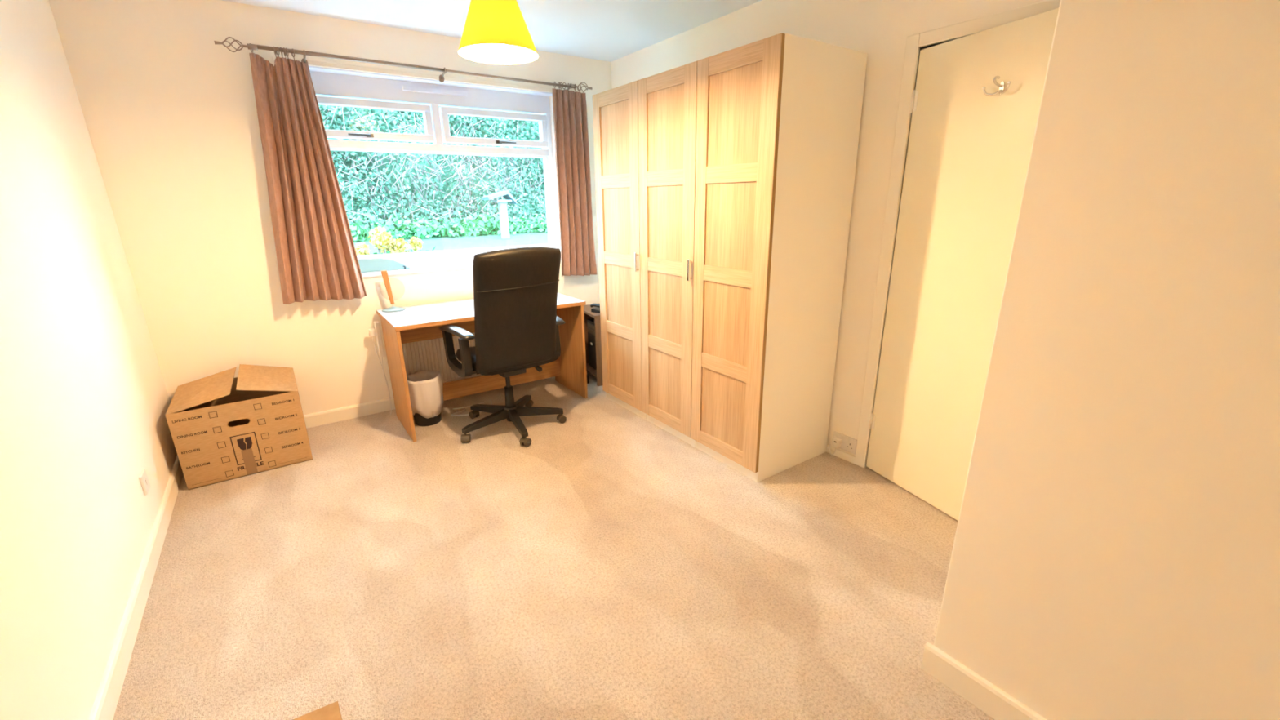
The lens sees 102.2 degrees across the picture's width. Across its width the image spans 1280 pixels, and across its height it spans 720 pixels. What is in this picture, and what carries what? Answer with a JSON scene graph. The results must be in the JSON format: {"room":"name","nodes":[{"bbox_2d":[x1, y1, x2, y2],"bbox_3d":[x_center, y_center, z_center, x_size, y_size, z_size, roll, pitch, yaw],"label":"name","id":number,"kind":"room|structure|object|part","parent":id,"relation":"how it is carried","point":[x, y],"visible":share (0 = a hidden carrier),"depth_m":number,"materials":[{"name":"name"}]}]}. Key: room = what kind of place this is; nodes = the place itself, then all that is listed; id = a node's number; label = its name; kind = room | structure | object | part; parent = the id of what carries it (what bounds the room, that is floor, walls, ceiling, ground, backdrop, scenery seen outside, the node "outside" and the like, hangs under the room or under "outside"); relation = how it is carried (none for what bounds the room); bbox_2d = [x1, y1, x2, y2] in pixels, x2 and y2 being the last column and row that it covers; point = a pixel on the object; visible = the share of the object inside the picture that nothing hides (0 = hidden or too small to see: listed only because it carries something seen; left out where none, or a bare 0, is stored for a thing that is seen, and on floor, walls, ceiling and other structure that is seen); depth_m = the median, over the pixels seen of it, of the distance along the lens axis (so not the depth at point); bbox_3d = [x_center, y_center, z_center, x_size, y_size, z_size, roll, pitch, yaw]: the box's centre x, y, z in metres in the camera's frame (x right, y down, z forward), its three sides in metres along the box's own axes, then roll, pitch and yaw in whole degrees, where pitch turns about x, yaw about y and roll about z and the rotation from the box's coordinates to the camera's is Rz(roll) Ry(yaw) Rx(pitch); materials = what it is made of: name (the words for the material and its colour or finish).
{"room":"home office","nodes":[
{"label":"home office","id":0,"kind":"room"},
{"bbox_2d":[0,0,177,719],"bbox_3d":[-1.293,0.014,0.652,0.150,2.428,5.701,-12,21,-33],"label":"wall","id":1,"kind":"structure","parent":0,"point":[85,402],"depth_m":1.72,"materials":[{"name":"white paint"}]},
{"bbox_2d":[88,455,183,719],"bbox_3d":[-1.172,1.132,0.993,0.016,0.088,5.271,-12,21,-33],"label":"baseboard","id":2,"kind":"structure","parent":1,"relation":"attached to","point":[107,698],"depth_m":1.80,"materials":[{"name":"white paint"}]},
{"bbox_2d":[138,469,150,495],"bbox_3d":[-2.131,0.525,2.225,0.012,0.086,0.086,-12,21,-33],"label":"wall plate","id":3,"kind":"object","parent":1,"relation":"attached to","point":[143,477],"visible":1,"depth_m":2.21,"materials":[{"name":"white plastic"}]},
{"bbox_2d":[48,0,611,414],"bbox_3d":[-1.479,-0.927,3.691,3.204,2.428,0.280,-12,21,-33],"label":"wall","id":4,"kind":"structure","parent":0,"point":[170,112],"depth_m":2.89,"materials":[{"name":"white paint"}]},
{"bbox_2d":[303,396,395,428],"bbox_3d":[-1.434,0.237,3.886,3.038,0.088,0.016,-12,21,-33],"label":"baseboard","id":5,"kind":"structure","parent":4,"relation":"attached to","point":[325,417],"depth_m":3.51,"materials":[{"name":"white paint"}]},
{"bbox_2d":[213,36,592,93],"bbox_3d":[-1.292,-1.832,3.291,2.230,0.087,0.135,-12,21,-33],"label":"pole","id":6,"kind":"object","parent":4,"relation":"attached to","point":[253,46],"visible":0.94,"depth_m":3.08,"materials":[{"name":"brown metal"}]},
{"bbox_2d":[248,43,366,304],"bbox_3d":[-1.948,-1.029,2.997,0.453,1.392,0.089,-12,21,-33],"label":"curtain","id":7,"kind":"object","parent":6,"relation":"hanging from","point":[317,258],"visible":1,"depth_m":3.00,"materials":[{"name":"brown fabric"}]},
{"bbox_3d":[-1.274,-1.834,3.263,1.930,0.027,0.021,-12,21,-33],"label":"rod","id":8,"kind":"part","parent":6,"relation":"part of","materials":[{"name":"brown metal"}]},
{"bbox_2d":[551,81,596,276],"bbox_3d":[-0.503,-1.345,3.965,0.340,1.400,0.106,-12,21,-33],"label":"curtain","id":9,"kind":"object","parent":6,"relation":"hanging from","point":[572,163],"visible":1,"depth_m":3.94,"materials":[{"name":"brown fabric"}]},
{"bbox_2d":[272,56,552,93],"bbox_3d":[-1.319,-1.832,3.350,1.760,0.026,0.012,-12,21,-33],"label":"trim","id":10,"kind":"structure","parent":4,"relation":"attached to","point":[312,63],"depth_m":3.28,"materials":[{"name":"white paint"}]},
{"bbox_2d":[308,66,558,277],"bbox_3d":[-1.357,-1.255,3.598,1.700,1.222,0.192,-12,21,-33],"label":"window","id":11,"kind":"structure","parent":4,"relation":"in","point":[332,86],"depth_m":3.54,"materials":[{"name":"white plastic"}]},
{"bbox_3d":[-1.756,-1.417,3.253,0.145,0.020,0.033,-12,21,-33],"label":"handle","id":12,"kind":"part","parent":11,"relation":"part of","materials":[{"name":"grey metal"}]},
{"bbox_3d":[-1.731,-1.531,3.298,0.770,0.227,0.062,-12,21,-33],"label":"sash","id":13,"kind":"part","parent":11,"relation":"part of","materials":[{"name":"white plastic"}]},
{"bbox_2d":[357,257,409,272],"bbox_3d":[-1.770,-0.638,3.448,0.428,0.092,0.046,-12,21,-33],"label":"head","id":14,"kind":"object","parent":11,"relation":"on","point":[375,264],"visible":0.78,"depth_m":3.45,"materials":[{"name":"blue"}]},
{"bbox_3d":[-1.330,-0.676,3.749,1.700,0.026,0.124,-12,21,-33],"label":"sill","id":15,"kind":"part","parent":11,"relation":"part of","materials":[{"name":"white plastic"}]},
{"bbox_2d":[402,84,466,97],"bbox_3d":[-1.363,-1.795,3.450,0.415,0.030,0.022,-12,21,-33],"label":"vent","id":16,"kind":"object","parent":11,"relation":"attached to","point":[428,91],"depth_m":3.45,"materials":[{"name":"white plastic"}]},
{"bbox_3d":[-1.042,-1.683,3.758,0.775,0.227,0.062,-12,21,-33],"label":"sash","id":17,"kind":"part","parent":11,"relation":"part of","materials":[{"name":"white plastic"}]},
{"bbox_3d":[-0.978,-1.589,3.773,0.145,0.020,0.033,-12,21,-33],"label":"handle","id":18,"kind":"part","parent":11,"relation":"part of","materials":[{"name":"grey metal"}]},
{"bbox_2d":[401,333,483,382],"bbox_3d":[-1.234,-0.123,3.878,1.140,0.515,0.086,-12,21,-33],"label":"radiator","id":19,"kind":"object","parent":4,"relation":"attached to","point":[428,354],"visible":0.09,"depth_m":3.68,"materials":[{"name":"white metal"}]},
{"bbox_2d":[222,0,761,62],"bbox_3d":[0.472,-1.595,1.463,4.504,0.120,5.701,-12,21,-33],"label":"ceiling","id":20,"kind":"structure","parent":0,"point":[606,30],"depth_m":3.00,"materials":[{"name":"white paint"}]},
{"bbox_2d":[457,0,538,64],"bbox_3d":[-0.576,-1.455,2.031,0.316,0.458,0.316,-12,21,-33],"label":"pendant lamp","id":21,"kind":"object","parent":20,"relation":"hanging from","point":[495,32],"visible":1,"depth_m":1.99,"materials":[{"name":"yellow fabric"}]},
{"bbox_3d":[-0.573,-1.286,2.083,0.060,0.104,0.060,-12,21,-33],"label":"bulb","id":22,"kind":"part","parent":21,"relation":"part of","materials":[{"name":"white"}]},
{"bbox_2d":[112,370,994,719],"bbox_3d":[0.505,0.838,2.218,4.504,0.120,5.701,-12,21,-33],"label":"floor","id":23,"kind":"structure","parent":0,"point":[607,566],"depth_m":1.99,"materials":[{"name":"beige carpet"}]},
{"bbox_2d":[164,364,312,489],"bbox_3d":[-2.257,0.319,2.944,0.553,0.512,0.507,-12,21,-33],"label":"box","id":24,"kind":"object","parent":23,"relation":"on","point":[223,427],"visible":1,"depth_m":2.78,"materials":[{"name":"brown cardboard"}]},
{"bbox_3d":[-2.114,0.475,2.774,0.108,0.168,0.001,-12,21,-33],"label":"symbol frame","id":25,"kind":"part","parent":24,"relation":"part of","materials":[{"name":"black cardboard"}]},
{"bbox_2d":[292,701,342,719],"bbox_3d":[-0.705,1.002,0.780,0.553,0.450,0.505,-12,21,-33],"label":"box","id":26,"kind":"object","parent":23,"relation":"on","point":[331,711],"visible":1,"depth_m":1.04,"materials":[{"name":"brown cardboard"}]},
{"bbox_2d":[368,320,391,414],"bbox_3d":[-1.754,0.065,3.497,0.072,0.653,0.060,-12,21,-33],"label":"power cable","id":27,"kind":"object","parent":23,"relation":"on","point":[375,331],"visible":1,"depth_m":3.43,"materials":[{"name":"white plastic"}]},
{"bbox_3d":[-1.740,-0.140,3.448,0.028,0.235,0.056,-12,21,-33],"label":"casing","id":28,"kind":"part","parent":27,"relation":"part of","materials":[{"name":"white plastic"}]},
{"bbox_2d":[406,369,443,426],"bbox_3d":[-1.421,0.254,3.418,0.240,0.332,0.244,-12,21,-33],"label":"waste bin","id":29,"kind":"object","parent":23,"relation":"on","point":[425,388],"visible":0.92,"depth_m":3.35,"materials":[{"name":"white plastic"}]},
{"bbox_2d":[450,399,492,416],"bbox_3d":[-1.179,0.344,3.657,0.329,0.014,0.197,-12,21,-33],"label":"power cable","id":30,"kind":"object","parent":23,"relation":"on","point":[462,411],"visible":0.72,"depth_m":3.61,"materials":[{"name":"white plastic"}]},
{"bbox_2d":[376,293,587,441],"bbox_3d":[-1.062,-0.025,3.638,1.246,0.727,0.616,-12,21,-33],"label":"desk","id":31,"kind":"object","parent":23,"relation":"on","point":[415,323],"visible":0.79,"depth_m":3.58,"materials":[{"name":"brown laminate"}]},
{"bbox_2d":[380,270,404,312],"bbox_3d":[-1.630,-0.455,3.377,0.144,0.262,0.144,-2,17,-5],"label":"desk lamp","id":32,"kind":"object","parent":31,"relation":"on","point":[384,274],"visible":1,"depth_m":3.37,"materials":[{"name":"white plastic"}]},
{"bbox_3d":[-1.642,-0.471,3.363,0.050,0.222,0.019,-12,21,-33],"label":"wooden post","id":33,"kind":"part","parent":32,"relation":"part of","materials":[{"name":"orange wood"}]},
{"bbox_3d":[-1.531,0.110,3.268,0.020,0.700,0.500,-12,21,-33],"label":"panel","id":34,"kind":"part","parent":31,"relation":"part of","materials":[{"name":"brown wood"}]},
{"bbox_3d":[-1.129,-0.286,3.640,1.185,0.176,0.016,-12,21,-33],"label":"rail","id":35,"kind":"part","parent":31,"relation":"part of","materials":[{"name":"brown wood"}]},
{"bbox_3d":[-1.123,0.168,3.781,1.185,0.125,0.016,-12,21,-33],"label":"rail","id":36,"kind":"part","parent":31,"relation":"part of","materials":[{"name":"brown wood"}]},
{"bbox_3d":[-0.544,-0.108,3.927,0.020,0.700,0.500,-12,21,-33],"label":"panel","id":37,"kind":"part","parent":31,"relation":"part of","materials":[{"name":"brown wood"}]},
{"bbox_2d":[439,247,566,446],"bbox_3d":[-0.805,-0.121,3.188,0.747,1.167,0.712,-13,21,-35],"label":"office chair","id":38,"kind":"object","parent":23,"relation":"on","point":[517,322],"visible":1,"depth_m":2.94,"materials":[{"name":"black leather"}]},
{"bbox_3d":[-1.079,-0.047,3.126,0.097,0.250,0.373,-13,21,-34],"label":"armrest","id":39,"kind":"part","parent":38,"relation":"part of","materials":[{"name":"black plastic"}]},
{"bbox_3d":[-0.961,0.378,3.228,0.044,0.072,0.315,16,24,42],"label":"arm","id":40,"kind":"part","parent":38,"relation":"part of","materials":[{"name":"black plastic"}]},
{"bbox_3d":[-0.996,0.317,3.425,0.315,0.072,0.044,8,19,25],"label":"arm","id":41,"kind":"part","parent":38,"relation":"part of","materials":[{"name":"black plastic"}]},
{"bbox_3d":[-0.851,-0.028,3.273,0.510,0.116,0.510,-13,21,-34],"label":"seat","id":42,"kind":"part","parent":38,"relation":"part of","materials":[{"name":"black leather"}]},
{"bbox_3d":[-0.682,-0.281,2.932,0.506,0.712,0.245,-13,21,-34],"label":"backrest","id":43,"kind":"part","parent":38,"relation":"part of","materials":[{"name":"black leather"}]},
{"bbox_3d":[-0.755,0.385,3.198,0.044,0.072,0.315,-9,19,-26],"label":"arm","id":44,"kind":"part","parent":38,"relation":"part of","materials":[{"name":"black plastic"}]},
{"bbox_3d":[-0.811,0.286,3.516,0.044,0.072,0.315,2,17,8],"label":"arm","id":45,"kind":"part","parent":38,"relation":"part of","materials":[{"name":"black plastic"}]},
{"bbox_3d":[-0.687,0.054,3.278,0.133,0.053,0.032,-4,18,-11],"label":"tilt lever","id":46,"kind":"part","parent":38,"relation":"part of","materials":[{"name":"black plastic"}]},
{"bbox_3d":[-0.662,0.328,3.376,0.315,0.072,0.044,-4,17,-9],"label":"arm","id":47,"kind":"part","parent":38,"relation":"part of","materials":[{"name":"black plastic"}]},
{"bbox_3d":[-0.670,-0.142,3.415,0.122,0.250,0.373,-13,21,-34],"label":"armrest","id":48,"kind":"part","parent":38,"relation":"part of","materials":[{"name":"black plastic"}]},
{"bbox_2d":[586,374,589,383],"bbox_3d":[-0.495,0.123,4.217,0.070,0.085,0.240,-10,20,-28],"label":"box","id":49,"kind":"object","parent":23,"relation":"on","point":[588,376],"visible":0.1,"depth_m":4.13,"materials":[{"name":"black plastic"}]},
{"bbox_2d":[583,303,602,386],"bbox_3d":[-0.253,-0.147,4.260,0.415,0.570,0.435,-9,19,-26],"label":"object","id":50,"kind":"object","parent":23,"relation":"on","point":[588,314],"visible":0.26,"depth_m":4.05,"materials":[{"name":"brown wood"}]},
{"bbox_3d":[-0.346,-0.189,4.433,0.400,0.550,0.018,-9,19,-26],"label":"panel","id":51,"kind":"part","parent":50,"relation":"part of","materials":[{"name":"black plastic"}]},
{"bbox_2d":[586,363,596,378],"bbox_3d":[-0.247,0.069,4.327,0.390,0.018,0.386,-9,19,-26],"label":"shelf","id":52,"kind":"object","parent":50,"relation":"attached to","point":[589,369],"depth_m":4.25,"materials":[{"name":"brown wood"}]},
{"bbox_2d":[586,318,596,370],"bbox_3d":[-0.235,-0.140,4.293,0.346,0.400,0.230,-9,19,-26],"label":"computer tower","id":53,"kind":"object","parent":50,"relation":"on","point":[590,322],"visible":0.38,"depth_m":4.24,"materials":[{"name":"black plastic"}]},
{"bbox_3d":[-0.256,-0.410,4.178,0.415,0.020,0.435,-9,19,-26],"label":"panel","id":54,"kind":"part","parent":50,"relation":"part of","materials":[{"name":"brown wood"}]},
{"bbox_2d":[590,303,599,313],"bbox_3d":[-0.304,-0.409,4.031,0.151,0.067,0.100,10,20,31],"label":"telephone","id":55,"kind":"object","parent":50,"relation":"on","point":[597,309],"visible":0.48,"depth_m":4.01,"materials":[{"name":"black plastic"}]},
{"bbox_3d":[-0.162,-0.085,4.088,0.400,0.550,0.018,-9,19,-26],"label":"panel","id":56,"kind":"part","parent":50,"relation":"part of","materials":[{"name":"brown wood"}]},
{"bbox_2d":[592,80,644,419],"bbox_3d":[0.088,-0.680,3.492,0.622,2.034,0.501,-12,21,-33],"label":"wardrobe","id":57,"kind":"object","parent":23,"relation":"on","point":[615,110],"visible":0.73,"depth_m":3.29,"materials":[{"name":"brown wood"}]},
{"bbox_3d":[-0.019,-0.595,3.136,0.026,0.115,0.014,-12,21,-33],"label":"handle","id":58,"kind":"part","parent":57,"relation":"part of","materials":[{"name":"silver metal"}]},
{"bbox_2d":[637,61,697,446],"bbox_3d":[0.375,-0.562,3.101,0.622,2.034,0.496,-12,21,-33],"label":"wardrobe","id":59,"kind":"object","parent":23,"relation":"on","point":[668,100],"visible":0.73,"depth_m":2.90,"materials":[{"name":"brown wood"}]},
{"bbox_3d":[0.265,-0.478,2.748,0.026,0.115,0.014,-12,21,-33],"label":"handle","id":60,"kind":"part","parent":59,"relation":"part of","materials":[{"name":"silver metal"}]},
{"bbox_2d":[690,32,867,482],"bbox_3d":[0.675,-0.446,2.715,0.596,2.034,0.506,-12,21,-33],"label":"wardrobe","id":61,"kind":"object","parent":23,"relation":"on","point":[779,116],"visible":1,"depth_m":2.48,"materials":[{"name":"brown wood"}]},
{"bbox_3d":[0.439,-0.423,2.549,0.020,1.966,0.506,-12,21,-33],"label":"door","id":62,"kind":"part","parent":61,"relation":"part of","materials":[{"name":"brown wood"}]},
{"bbox_3d":[0.822,-0.392,2.532,0.574,2.034,0.018,-12,21,-33],"label":"panel","id":63,"kind":"part","parent":61,"relation":"part of","materials":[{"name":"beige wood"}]},
{"bbox_2d":[610,0,1045,467],"bbox_3d":[0.780,-0.776,3.107,0.100,2.428,3.304,-12,21,-33],"label":"wall","id":64,"kind":"structure","parent":0,"point":[878,28],"depth_m":2.56,"materials":[{"name":"white paint"}]},
{"bbox_2d":[826,444,855,463],"bbox_3d":[0.496,0.270,3.776,0.012,0.040,2.390,-12,21,-33],"label":"baseboard","id":65,"kind":"structure","parent":64,"relation":"attached to","point":[848,457],"depth_m":2.90,"materials":[{"name":"white paint"}]},
{"bbox_2d":[832,431,857,454],"bbox_3d":[1.138,0.460,2.875,0.014,0.086,0.147,-12,21,-33],"label":"wall socket","id":66,"kind":"object","parent":64,"relation":"attached to","point":[848,443],"visible":0.89,"depth_m":2.86,"materials":[{"name":"white plastic"}]},
{"bbox_2d":[829,436,842,455],"bbox_3d":[1.097,0.489,2.912,0.030,0.112,0.070,-12,21,-33],"label":"plug","id":67,"kind":"object","parent":66,"relation":"attached to","point":[836,442],"visible":1,"depth_m":2.89,"materials":[{"name":"white plastic"}]},
{"bbox_2d":[854,0,1060,467],"bbox_3d":[1.463,-0.319,2.222,0.114,2.062,0.880,-12,21,-33],"label":"trim","id":68,"kind":"structure","parent":64,"relation":"attached to","point":[913,42],"depth_m":2.37,"materials":[{"name":"white paint"}]},
{"bbox_2d":[866,8,1058,520],"bbox_3d":[1.341,-0.273,2.171,0.097,1.992,0.762,-8,18,-21],"label":"door","id":69,"kind":"structure","parent":64,"relation":"in","point":[976,98],"depth_m":2.19,"materials":[{"name":"beige paint"}]},
{"bbox_2d":[933,0,1279,719],"bbox_3d":[1.935,-0.048,0.714,1.087,2.428,2.117,-12,21,-33],"label":"wall","id":70,"kind":"structure","parent":0,"point":[1115,555],"depth_m":1.07,"materials":[{"name":"white paint"}]},
{"bbox_2d":[920,641,1047,719],"bbox_3d":[1.451,1.147,0.824,0.016,0.093,1.983,-12,21,-33],"label":"baseboard","id":71,"kind":"structure","parent":70,"relation":"attached to","point":[981,693],"depth_m":1.48,"materials":[{"name":"white paint"}]},
{"label":"outside","id":72,"kind":"structure","parent":0,"visible":0},
{"bbox_2d":[353,224,548,254],"bbox_3d":[-3.789,-1.630,7.648,32.000,0.924,8.890,-12,21,-33],"label":"lawn","id":73,"kind":"structure","parent":72,"point":[446,242],"depth_m":8.69,"materials":[{"name":"green plant"}]},
{"bbox_2d":[355,226,435,255],"bbox_3d":[-2.307,-0.835,4.872,1.026,0.833,0.432,-12,21,-33],"label":"flowering shrub","id":74,"kind":"object","parent":73,"relation":"on","point":[362,249],"visible":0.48,"depth_m":4.76,"materials":[{"name":"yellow plant"}]},
{"bbox_3d":[-2.379,-0.744,4.842,0.322,0.644,0.067,-11,20,-29],"label":"stem","id":75,"kind":"part","parent":74,"relation":"part of","materials":[{"name":"yellow plant"}]},
{"bbox_2d":[318,104,546,232],"bbox_3d":[-3.795,-3.909,9.650,11.200,3.212,1.872,-12,21,-33],"label":"hedge","id":76,"kind":"object","parent":73,"relation":"on","point":[382,184],"visible":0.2,"depth_m":9.35,"materials":[{"name":"green plant"}]},
{"bbox_2d":[348,206,547,241],"bbox_3d":[-3.721,-2.305,8.763,5.685,0.558,0.878,-12,21,-33],"label":"plants","id":77,"kind":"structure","parent":73,"relation":"on","point":[464,228],"depth_m":8.94,"materials":[{"name":"green plant"}]},
{"bbox_2d":[481,190,516,239],"bbox_3d":[-2.415,-2.513,8.959,0.500,0.800,0.320,-12,21,-33],"label":"table","id":78,"kind":"object","parent":73,"relation":"on","point":[502,203],"visible":1,"depth_m":8.93,"materials":[{"name":"grey wood"}]},
{"bbox_2d":[492,200,511,201],"bbox_3d":[-2.377,-2.747,8.917,0.260,0.030,0.240,-12,21,-33],"label":"tray","id":79,"kind":"object","parent":78,"relation":"on","point":[492,200],"depth_m":8.83,"materials":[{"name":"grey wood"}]},
{"bbox_3d":[-2.373,-2.455,9.007,0.120,0.660,0.100,-12,21,-33],"label":"post","id":80,"kind":"part","parent":78,"relation":"part of","materials":[{"name":"grey wood"}]}
]}

